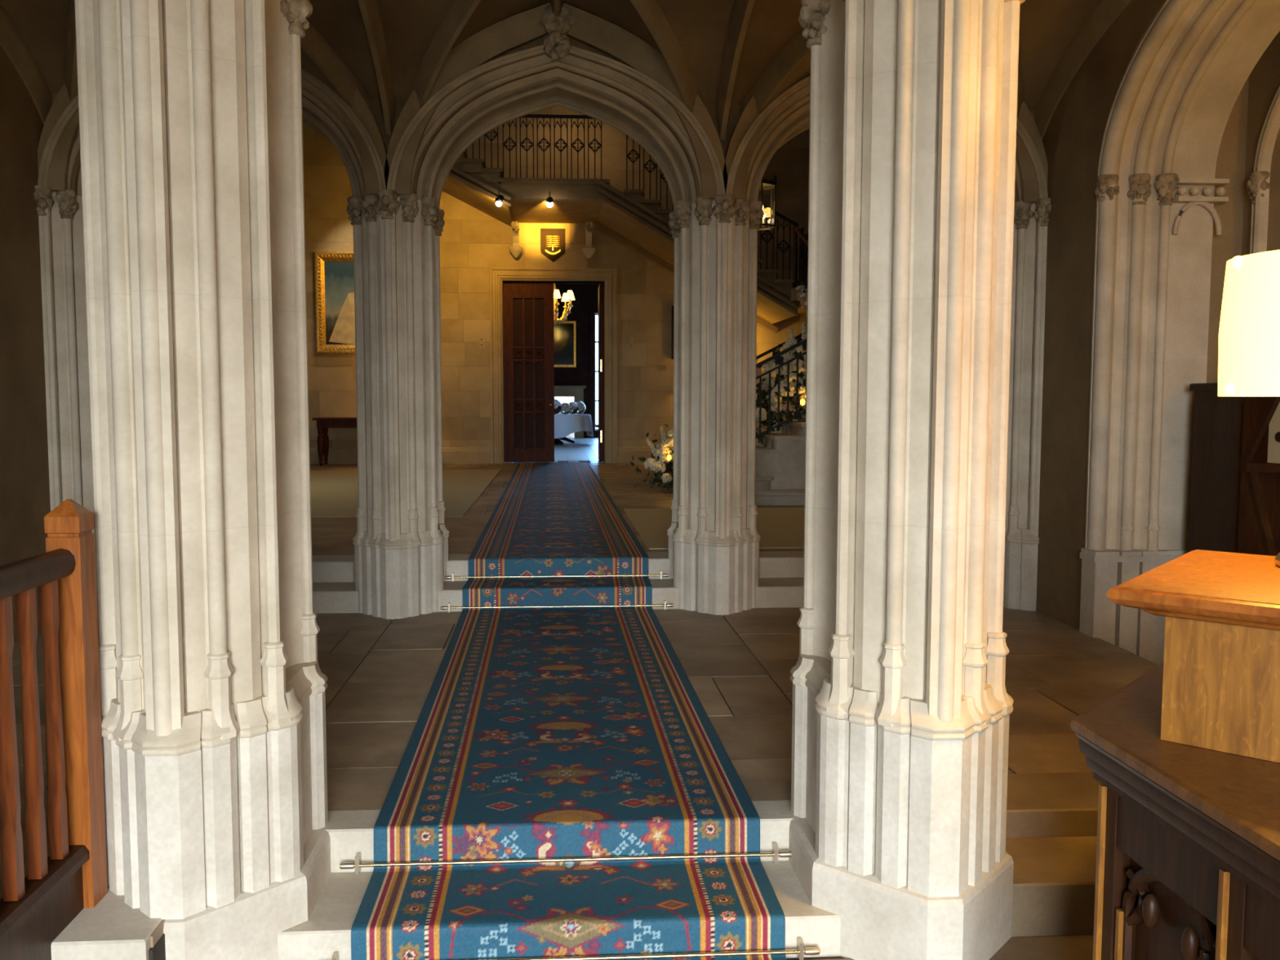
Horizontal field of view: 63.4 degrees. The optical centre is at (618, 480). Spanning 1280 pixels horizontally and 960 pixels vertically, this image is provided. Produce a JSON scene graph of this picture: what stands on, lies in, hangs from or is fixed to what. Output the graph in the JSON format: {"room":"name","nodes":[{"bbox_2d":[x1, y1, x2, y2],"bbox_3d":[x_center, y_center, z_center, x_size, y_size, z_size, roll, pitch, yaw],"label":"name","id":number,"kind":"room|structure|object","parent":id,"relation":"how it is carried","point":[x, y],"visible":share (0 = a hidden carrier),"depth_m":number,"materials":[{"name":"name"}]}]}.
{"room":"historic interior","nodes":[
{"label":"historic interior","id":0,"kind":"room"},
{"bbox_2d":[0,44,50,641],"bbox_3d":[-3.406,-0.640,1.866,0.400,4.900,9.620,0,4,-3],"label":"wall","id":1,"kind":"structure","parent":0,"point":[24,483],"depth_m":5.97,"materials":[{"name":"stone"}]},
{"bbox_2d":[51,35,1035,201],"bbox_3d":[-0.402,-3.204,6.689,11.400,8.700,0.600,0,4,-3],"label":"wall","id":2,"kind":"structure","parent":0,"point":[375,107],"depth_m":6.43,"materials":[{"name":"stone"}]},
{"bbox_2d":[37,68,386,196],"bbox_3d":[-2.466,-2.258,6.606,2.060,0.986,0.916,0,4,-3],"label":"arch","id":3,"kind":"object","parent":2,"relation":"attached to","point":[313,88],"visible":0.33,"depth_m":6.33,"materials":[{"name":"stone"}]},
{"bbox_2d":[386,29,724,211],"bbox_3d":[-0.400,-2.268,6.730,2.080,0.986,0.916,0,4,-3],"label":"arch","id":4,"kind":"object","parent":2,"relation":"attached to","point":[499,106],"visible":0.91,"depth_m":6.48,"materials":[{"name":"stone"}]},
{"bbox_2d":[725,75,1048,204],"bbox_3d":[1.667,-2.277,6.854,2.060,0.986,0.916,0,4,-3],"label":"arch","id":5,"kind":"object","parent":2,"relation":"attached to","point":[798,94],"visible":0.27,"depth_m":6.54,"materials":[{"name":"stone"}]},
{"bbox_2d":[302,105,809,462],"bbox_3d":[-1.109,-4.222,18.378,11.200,8.400,0.353,0,4,-3],"label":"wall","id":6,"kind":"structure","parent":0,"point":[473,242],"depth_m":18.22,"materials":[{"name":"brown stone"}]},
{"bbox_2d":[313,251,355,354],"bbox_3d":[-4.560,-3.079,18.043,1.440,1.770,0.076,0,4,-3],"label":"framed painting","id":7,"kind":"object","parent":6,"relation":"attached to","point":[334,271],"visible":0.38,"depth_m":18.03,"materials":[{"name":"brown wood"}]},
{"bbox_2d":[480,336,484,347],"bbox_3d":[-2.415,-2.427,18.244,0.070,0.200,0.028,0,4,-3],"label":"switch plate","id":8,"kind":"object","parent":6,"relation":"attached to","point":[482,339],"visible":1,"depth_m":18.25,"materials":[{"name":"metal"}]},
{"bbox_2d":[309,446,656,464],"bbox_3d":[-1.097,-0.443,18.463,11.200,0.290,0.045,0,4,-3],"label":"baseboard","id":9,"kind":"structure","parent":6,"relation":"attached to","point":[336,455],"depth_m":18.34,"materials":[{"name":"stone"}]},
{"bbox_2d":[509,221,523,257],"bbox_3d":[-1.778,-4.136,17.848,0.240,0.547,0.641,0,4,-3],"label":"corbel bracket","id":10,"kind":"object","parent":6,"relation":"attached to","point":[515,250],"visible":1,"depth_m":17.95,"materials":[{"name":"stone"}]},
{"bbox_2d":[502,281,554,462],"bbox_3d":[-1.600,-1.916,18.479,0.890,3.195,0.125,0,4,-3],"label":"door","id":11,"kind":"structure","parent":6,"relation":"in","point":[528,306],"depth_m":18.49,"materials":[{"name":"brown wood"}]},
{"bbox_2d":[540,228,564,262],"bbox_3d":[-1.156,-4.122,18.177,0.430,0.570,0.056,0,4,-3],"label":"heraldic shield","id":12,"kind":"object","parent":6,"relation":"attached to","point":[552,240],"visible":1,"depth_m":18.16,"materials":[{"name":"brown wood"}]},
{"bbox_2d":[489,267,617,463],"bbox_3d":[-1.155,-2.024,18.480,2.240,3.440,0.370,0,4,-3],"label":"door frame","id":13,"kind":"structure","parent":6,"relation":"attached to","point":[609,276],"depth_m":18.29,"materials":[{"name":"stone"}]},
{"bbox_2d":[582,222,595,258],"bbox_3d":[-0.515,-4.142,17.924,0.240,0.547,0.641,0,4,-3],"label":"corbel bracket","id":14,"kind":"object","parent":6,"relation":"attached to","point":[588,251],"visible":1,"depth_m":18.03,"materials":[{"name":"stone"}]},
{"bbox_2d":[595,282,604,462],"bbox_3d":[-0.348,-1.955,19.014,0.124,3.195,0.935,0,4,-3],"label":"door","id":15,"kind":"structure","parent":6,"relation":"in","point":[601,287],"depth_m":18.58,"materials":[{"name":"brown wood"}]},
{"bbox_2d":[629,337,633,348],"bbox_3d":[0.220,-2.439,18.403,0.070,0.200,0.028,0,4,-3],"label":"switch plate","id":16,"kind":"object","parent":6,"relation":"attached to","point":[631,339],"visible":1,"depth_m":18.40,"materials":[{"name":"metal"}]},
{"bbox_2d":[657,365,666,370],"bbox_3d":[0.773,-2.001,18.482,0.150,0.085,0.022,0,4,-3],"label":"wall plaque","id":17,"kind":"object","parent":6,"relation":"attached to","point":[660,367],"visible":1,"depth_m":18.47,"materials":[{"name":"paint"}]},
{"bbox_2d":[671,306,674,359],"bbox_3d":[1.294,-2.622,18.438,0.710,0.940,0.060,0,4,-3],"label":"framed picture","id":18,"kind":"object","parent":6,"relation":"attached to","point":[673,307],"visible":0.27,"depth_m":18.39,"materials":[{"name":"brown wood"}]},
{"bbox_2d":[310,437,804,555],"bbox_3d":[-1.230,-0.373,20.688,11.200,0.182,26.790,0,4,-3],"label":"floor","id":19,"kind":"structure","parent":0,"point":[330,535],"depth_m":11.47,"materials":[{"name":"beige stone"}]},
{"bbox_2d":[311,417,356,466],"bbox_3d":[-4.440,-0.667,17.900,1.540,0.820,0.570,0,4,-3],"label":"console table","id":20,"kind":"object","parent":19,"relation":"on","point":[323,424],"visible":0.51,"depth_m":17.63,"materials":[{"name":"brown wood"}]},
{"bbox_2d":[310,469,501,517],"bbox_3d":[-3.524,0.098,13.055,3.700,0.009,6.800,0,4,-3],"label":"floor mat","id":21,"kind":"object","parent":19,"relation":"on","point":[334,493],"visible":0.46,"depth_m":12.52,"materials":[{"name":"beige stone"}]},
{"bbox_2d":[554,436,574,444],"bbox_3d":[-1.871,-1.324,27.113,2.240,0.763,2.240,0,4,-3],"label":"dining table","id":22,"kind":"object","parent":19,"relation":"on","point":[557,441],"visible":0.16,"depth_m":27.29,"materials":[{"name":"brown wood"}]},
{"bbox_2d":[554,413,593,438],"bbox_3d":[-1.871,-1.419,27.106,2.445,0.596,2.445,0,4,-3],"label":"tablecloth","id":23,"kind":"object","parent":22,"relation":"on","point":[566,424],"visible":0.4,"depth_m":26.21,"materials":[{"name":"white fabric"}]},
{"bbox_2d":[554,399,562,414],"bbox_3d":[-1.624,-1.851,26.285,0.380,0.379,0.374,0,4,-3],"label":"glass bowl","id":24,"kind":"object","parent":23,"relation":"on","point":[557,405],"visible":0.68,"depth_m":26.16,"materials":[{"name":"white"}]},
{"bbox_2d":[560,402,571,414],"bbox_3d":[-1.369,-1.831,26.553,0.300,0.300,0.295,0,4,-3],"label":"glass bowl","id":25,"kind":"object","parent":23,"relation":"on","point":[566,408],"visible":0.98,"depth_m":26.45,"materials":[{"name":"white"}]},
{"bbox_2d":[568,401,578,414],"bbox_3d":[-1.192,-1.856,26.763,0.320,0.319,0.315,0,4,-3],"label":"glass bowl","id":26,"kind":"object","parent":23,"relation":"on","point":[575,407],"visible":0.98,"depth_m":26.65,"materials":[{"name":"white"}]},
{"bbox_2d":[575,400,585,413],"bbox_3d":[-1.037,-1.885,27.021,0.340,0.339,0.335,0,4,-3],"label":"glass bowl","id":27,"kind":"object","parent":23,"relation":"on","point":[581,406],"visible":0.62,"depth_m":26.90,"materials":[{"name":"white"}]},
{"bbox_2d":[554,385,586,438],"bbox_3d":[-2.191,-2.082,31.699,2.380,1.600,0.320,0,4,-3],"label":"fireplace","id":28,"kind":"object","parent":19,"relation":"on","point":[563,393],"visible":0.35,"depth_m":31.64,"materials":[{"name":"stone"}]},
{"bbox_2d":[554,385,586,388],"bbox_3d":[-2.191,-2.840,31.642,2.380,0.080,0.320,0,4,-3],"label":"mantel shelf","id":29,"kind":"object","parent":28,"relation":"attached to","point":[555,386],"depth_m":31.53,"materials":[{"name":"stone"}]},
{"bbox_2d":[442,114,808,505],"bbox_3d":[-0.034,-3.321,14.393,10.180,6.632,7.830,0,4,-3],"label":"stone staircase","id":30,"kind":"structure","parent":19,"relation":"on","point":[637,224],"depth_m":16.01,"materials":[{"name":"beige stone"}]},
{"bbox_2d":[495,191,503,206],"bbox_3d":[-1.816,-4.289,15.774,0.115,0.241,0.138,-2,5,-21],"label":"spotlight","id":31,"kind":"object","parent":30,"relation":"attached to","point":[500,198],"visible":1,"depth_m":15.75,"materials":[{"name":"white glass"}]},
{"bbox_2d":[546,191,553,207],"bbox_3d":[-1.057,-4.291,15.823,0.116,0.245,0.145,0,4,-3],"label":"spotlight","id":32,"kind":"object","parent":30,"relation":"attached to","point":[549,201],"visible":1,"depth_m":15.80,"materials":[{"name":"white glass"}]},
{"bbox_2d":[755,322,806,444],"bbox_3d":[2.060,-1.216,11.909,2.347,1.795,1.798,0,4,-3],"label":"stair railing","id":33,"kind":"object","parent":30,"relation":"on","point":[793,353],"visible":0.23,"depth_m":11.50,"materials":[{"name":"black metal"}]},
{"bbox_2d":[799,397,804,406],"bbox_3d":[1.995,-0.844,11.239,0.084,0.100,0.084,0,4,-3],"label":"tea light","id":34,"kind":"object","parent":33,"relation":"on","point":[802,400],"visible":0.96,"depth_m":11.21,"materials":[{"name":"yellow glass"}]},
{"bbox_2d":[630,424,673,492],"bbox_3d":[0.787,-0.343,12.671,1.226,0.956,0.941,1,4,17],"label":"flower arrangement","id":35,"kind":"object","parent":19,"relation":"on","point":[660,465],"visible":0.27,"depth_m":12.53,"materials":[{"name":"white plant"}]},
{"bbox_2d":[666,453,672,462],"bbox_3d":[0.605,-0.270,12.413,0.084,0.100,0.084,0,4,-3],"label":"tea light","id":36,"kind":"object","parent":35,"relation":"in","point":[668,455],"visible":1,"depth_m":12.38,"materials":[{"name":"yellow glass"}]},
{"bbox_2d":[623,507,804,549],"bbox_3d":[1.303,0.393,9.099,2.340,0.007,2.900,0,4,-3],"label":"floor mat","id":37,"kind":"object","parent":19,"relation":"on","point":[777,527],"visible":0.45,"depth_m":8.97,"materials":[{"name":"beige stone"}]},
{"bbox_2d":[0,0,1132,203],"bbox_3d":[-0.013,-2.263,1.964,8.000,1.677,9.647,0,4,-3],"label":"ceiling","id":38,"kind":"structure","parent":0,"point":[724,54],"depth_m":6.18,"materials":[{"name":"stone"}]},
{"bbox_2d":[554,283,599,437],"bbox_3d":[-1.817,-3.818,31.854,6.600,5.600,0.200,0,4,-3],"label":"wall","id":39,"kind":"structure","parent":0,"point":[585,295],"depth_m":31.74,"materials":[{"name":"black paint"}]},
{"bbox_2d":[553,320,576,367],"bbox_3d":[-2.083,-4.156,31.677,1.550,1.400,0.050,0,4,-3],"label":"framed painting","id":40,"kind":"object","parent":39,"relation":"attached to","point":[565,334],"visible":0.41,"depth_m":31.71,"materials":[{"name":"brown wood"}]},
{"bbox_2d":[589,309,598,438],"bbox_3d":[0.073,-3.258,31.869,1.930,3.920,0.240,0,4,-3],"label":"window","id":41,"kind":"structure","parent":39,"relation":"in","point":[593,341],"depth_m":31.73,"materials":[{"name":"white paint"}]},
{"bbox_2d":[589,309,594,438],"bbox_3d":[-0.817,-3.250,31.765,0.140,3.920,0.140,0,4,-3],"label":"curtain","id":42,"kind":"object","parent":41,"relation":"hanging from","point":[591,311],"depth_m":31.68,"materials":[{"name":"black fabric"}]},
{"bbox_2d":[0,606,1157,959],"bbox_3d":[-0.266,1.150,4.761,6.200,0.301,4.160,0,4,-3],"label":"floor","id":43,"kind":"structure","parent":0,"point":[381,673],"depth_m":4.98,"materials":[{"name":"beige stone"}]},
{"bbox_2d":[34,185,97,617],"bbox_3d":[-3.497,-0.458,6.706,0.585,2.660,0.953,0,4,-3],"label":"pier","id":44,"kind":"object","parent":43,"relation":"on","point":[60,213],"visible":0.36,"depth_m":6.34,"materials":[{"name":"stone"}]},
{"bbox_2d":[74,0,330,959],"bbox_3d":[-1.210,-0.191,3.046,0.737,4.130,0.740,4,6,41],"label":"pier","id":45,"kind":"object","parent":43,"relation":"on","point":[213,686],"visible":1,"depth_m":2.76,"materials":[{"name":"stone"}]},
{"bbox_2d":[346,189,449,619],"bbox_3d":[-1.441,-0.467,6.830,0.585,2.660,0.953,0,4,-3],"label":"pier","id":46,"kind":"object","parent":43,"relation":"on","point":[400,541],"visible":1,"depth_m":6.53,"materials":[{"name":"stone"}]},
{"bbox_2d":[311,551,804,613],"bbox_3d":[-0.408,0.737,7.092,6.200,0.380,0.660,0,4,-3],"label":"steps","id":47,"kind":"structure","parent":43,"relation":"on","point":[780,572],"depth_m":7.00,"materials":[{"name":"stone"}]},
{"bbox_2d":[666,193,764,615],"bbox_3d":[0.635,-0.476,6.955,0.585,2.660,0.953,0,4,-3],"label":"pier","id":48,"kind":"object","parent":43,"relation":"on","point":[713,539],"visible":1,"depth_m":6.65,"materials":[{"name":"stone"}]},
{"bbox_2d":[788,0,1025,959],"bbox_3d":[0.866,-0.200,3.171,0.737,4.130,0.740,4,6,41],"label":"pier","id":49,"kind":"object","parent":43,"relation":"on","point":[902,706],"visible":1,"depth_m":2.88,"materials":[{"name":"stone"}]},
{"bbox_2d":[1003,197,1051,611],"bbox_3d":[2.692,-0.485,7.078,0.585,2.660,0.953,0,4,-3],"label":"pier","id":50,"kind":"object","parent":43,"relation":"on","point":[1031,220],"visible":0.31,"depth_m":6.72,"materials":[{"name":"stone"}]},
{"bbox_2d":[786,934,1093,959],"bbox_3d":[0.299,1.700,0.395,7.400,0.252,5.900,0,4,-3],"label":"floor","id":51,"kind":"structure","parent":0,"point":[1062,947],"depth_m":3.04,"materials":[{"name":"beige stone"}]},
{"bbox_2d":[0,498,107,959],"bbox_3d":[-1.385,0.799,1.706,0.089,1.343,2.244,0,4,-3],"label":"balustrade","id":52,"kind":"object","parent":51,"relation":"on","point":[36,908],"visible":1,"depth_m":2.63,"materials":[{"name":"brown wood"}]},
{"bbox_2d":[50,885,162,959],"bbox_3d":[-1.384,1.345,2.791,0.370,0.404,0.375,0,4,-3],"label":"stone plinth","id":53,"kind":"object","parent":51,"relation":"on","point":[111,930],"visible":0.42,"depth_m":2.63,"materials":[{"name":"beige stone"}]},
{"bbox_2d":[277,800,840,959],"bbox_3d":[-0.173,1.313,3.231,2.280,0.402,0.540,0,4,-3],"label":"entrance steps","id":54,"kind":"structure","parent":51,"relation":"on","point":[327,930],"depth_m":3.11,"materials":[{"name":"stone"}]},
{"bbox_2d":[351,462,786,959],"bbox_3d":[-0.533,0.677,8.833,1.314,0.542,19.550,0,4,-3],"label":"carpet runner","id":55,"kind":"object","parent":51,"relation":"on","point":[549,732],"visible":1,"depth_m":3.66,"materials":[{"name":"fabric"}]},
{"bbox_2d":[440,600,673,612],"bbox_3d":[-0.397,0.821,6.741,1.510,0.056,0.033,0,4,-3],"label":"rod","id":56,"kind":"object","parent":55,"relation":"on","point":[664,605],"visible":1,"depth_m":6.73,"materials":[{"name":"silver metal"}]},
{"bbox_2d":[444,570,669,581],"bbox_3d":[-0.418,0.657,7.089,1.530,0.056,0.033,0,4,-3],"label":"rod","id":57,"kind":"object","parent":55,"relation":"on","point":[660,575],"visible":1,"depth_m":7.08,"materials":[{"name":"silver metal"}]},
{"bbox_2d":[339,842,791,875],"bbox_3d":[-0.158,1.207,3.303,1.440,0.056,0.033,0,4,-3],"label":"rod","id":58,"kind":"object","parent":55,"relation":"on","point":[775,854],"visible":1,"depth_m":3.29,"materials":[{"name":"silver metal"}]},
{"bbox_2d":[331,937,820,959],"bbox_3d":[-0.136,1.356,2.943,1.430,0.056,0.033,0,4,-3],"label":"rod","id":59,"kind":"object","parent":55,"relation":"on","point":[800,950],"visible":1,"depth_m":2.95,"materials":[{"name":"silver metal"}]},
{"bbox_2d":[1005,772,1102,937],"bbox_3d":[1.885,1.294,3.490,2.060,0.402,0.670,0,4,-3],"label":"steps","id":60,"kind":"structure","parent":51,"relation":"on","point":[1052,818],"depth_m":3.34,"materials":[{"name":"stone"}]},
{"bbox_2d":[1070,662,1279,959],"bbox_3d":[1.716,0.988,1.892,1.529,0.950,1.959,0,4,-3],"label":"wooden cabinet","id":61,"kind":"object","parent":51,"relation":"on","point":[1188,868],"visible":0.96,"depth_m":1.89,"materials":[{"name":"brown wood"}]},
{"bbox_2d":[1106,549,1279,763],"bbox_3d":[1.401,0.350,2.027,0.660,0.300,0.701,4,6,40],"label":"stand","id":62,"kind":"object","parent":61,"relation":"on","point":[1221,610],"visible":1,"depth_m":1.93,"materials":[{"name":"brown wood"}]},
{"bbox_2d":[1217,249,1279,567],"bbox_3d":[1.472,-0.138,2.158,0.397,0.652,0.397,2,5,23],"label":"desk lamp","id":63,"kind":"object","parent":62,"relation":"on","point":[1249,358],"visible":1,"depth_m":2.10,"materials":[{"name":"white fabric"}]},
{"bbox_2d":[1035,0,1163,629],"bbox_3d":[3.292,-0.670,2.269,0.620,4.900,9.620,0,4,-3],"label":"wall","id":64,"kind":"structure","parent":0,"point":[1072,140],"depth_m":6.27,"materials":[{"name":"stone"}]},
{"bbox_2d":[1079,0,1279,664],"bbox_3d":[3.161,-0.537,4.370,0.710,4.323,3.400,0,4,-3],"label":"arch","id":65,"kind":"object","parent":64,"relation":"attached to","point":[1176,95],"visible":0.96,"depth_m":5.91,"materials":[{"name":"stone"}]},
{"bbox_2d":[1206,31,1279,382],"bbox_3d":[3.660,-0.789,3.880,0.350,4.900,5.000,0,4,-3],"label":"wall","id":66,"kind":"structure","parent":0,"point":[1235,162],"depth_m":5.95,"materials":[{"name":"paint"}]},
{"bbox_2d":[1246,84,1279,254],"bbox_3d":[3.678,-0.658,4.393,0.124,3.962,3.081,0,4,-3],"label":"blind arch","id":67,"kind":"object","parent":66,"relation":"attached to","point":[1258,184],"visible":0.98,"depth_m":5.76,"materials":[{"name":"stone"}]},
{"bbox_3d":[-0.762,-8.035,12.327,11.600,0.100,11.780,0,4,-3],"label":"ceiling","id":68,"kind":"structure","parent":0,"visible":0},
{"bbox_2d":[757,174,777,231],"bbox_3d":[1.340,-5.099,9.748,0.318,5.373,0.362,0,4,-3],"label":"hanging lantern","id":69,"kind":"object","parent":68,"relation":"hanging from","point":[767,191],"visible":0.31,"depth_m":9.82,"materials":[{"name":"black metal"}]},
{"bbox_3d":[-1.520,-6.073,25.074,6.800,0.100,13.400,0,4,-3],"label":"ceiling","id":70,"kind":"structure","parent":0,"visible":0},
{"bbox_2d":[553,283,574,325],"bbox_3d":[-1.539,-4.839,24.662,1.001,2.300,1.001,0,4,-3],"label":"chandelier","id":71,"kind":"object","parent":70,"relation":"hanging from","point":[569,296],"visible":0.57,"depth_m":24.55,"materials":[{"name":"gold metal"}]},
{"bbox_3d":[3.286,1.382,4.681,0.920,0.251,3.480,0,4,-3],"label":"floor","id":72,"kind":"structure","parent":0,"visible":0},
{"bbox_2d":[1187,382,1279,555],"bbox_3d":[3.423,0.327,5.666,0.400,1.710,0.460,0,4,-3],"label":"tall cabinet","id":73,"kind":"object","parent":72,"relation":"on","point":[1222,517],"visible":0.44,"depth_m":5.52,"materials":[{"name":"brown wood"}]},
{"bbox_2d":[1240,396,1279,555],"bbox_3d":[3.217,0.250,4.742,0.400,2.014,0.616,0,4,-3],"label":"folding stand","id":74,"kind":"object","parent":72,"relation":"on","point":[1251,469],"visible":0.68,"depth_m":4.91,"materials":[{"name":"brown wood"}]},
{"bbox_2d":[1266,401,1279,463],"bbox_3d":[3.145,-0.340,4.685,0.026,0.555,0.560,0,4,-3],"label":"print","id":75,"kind":"object","parent":74,"relation":"attached to","point":[1273,445],"visible":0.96,"depth_m":4.93,"materials":[{"name":"brown paper"}]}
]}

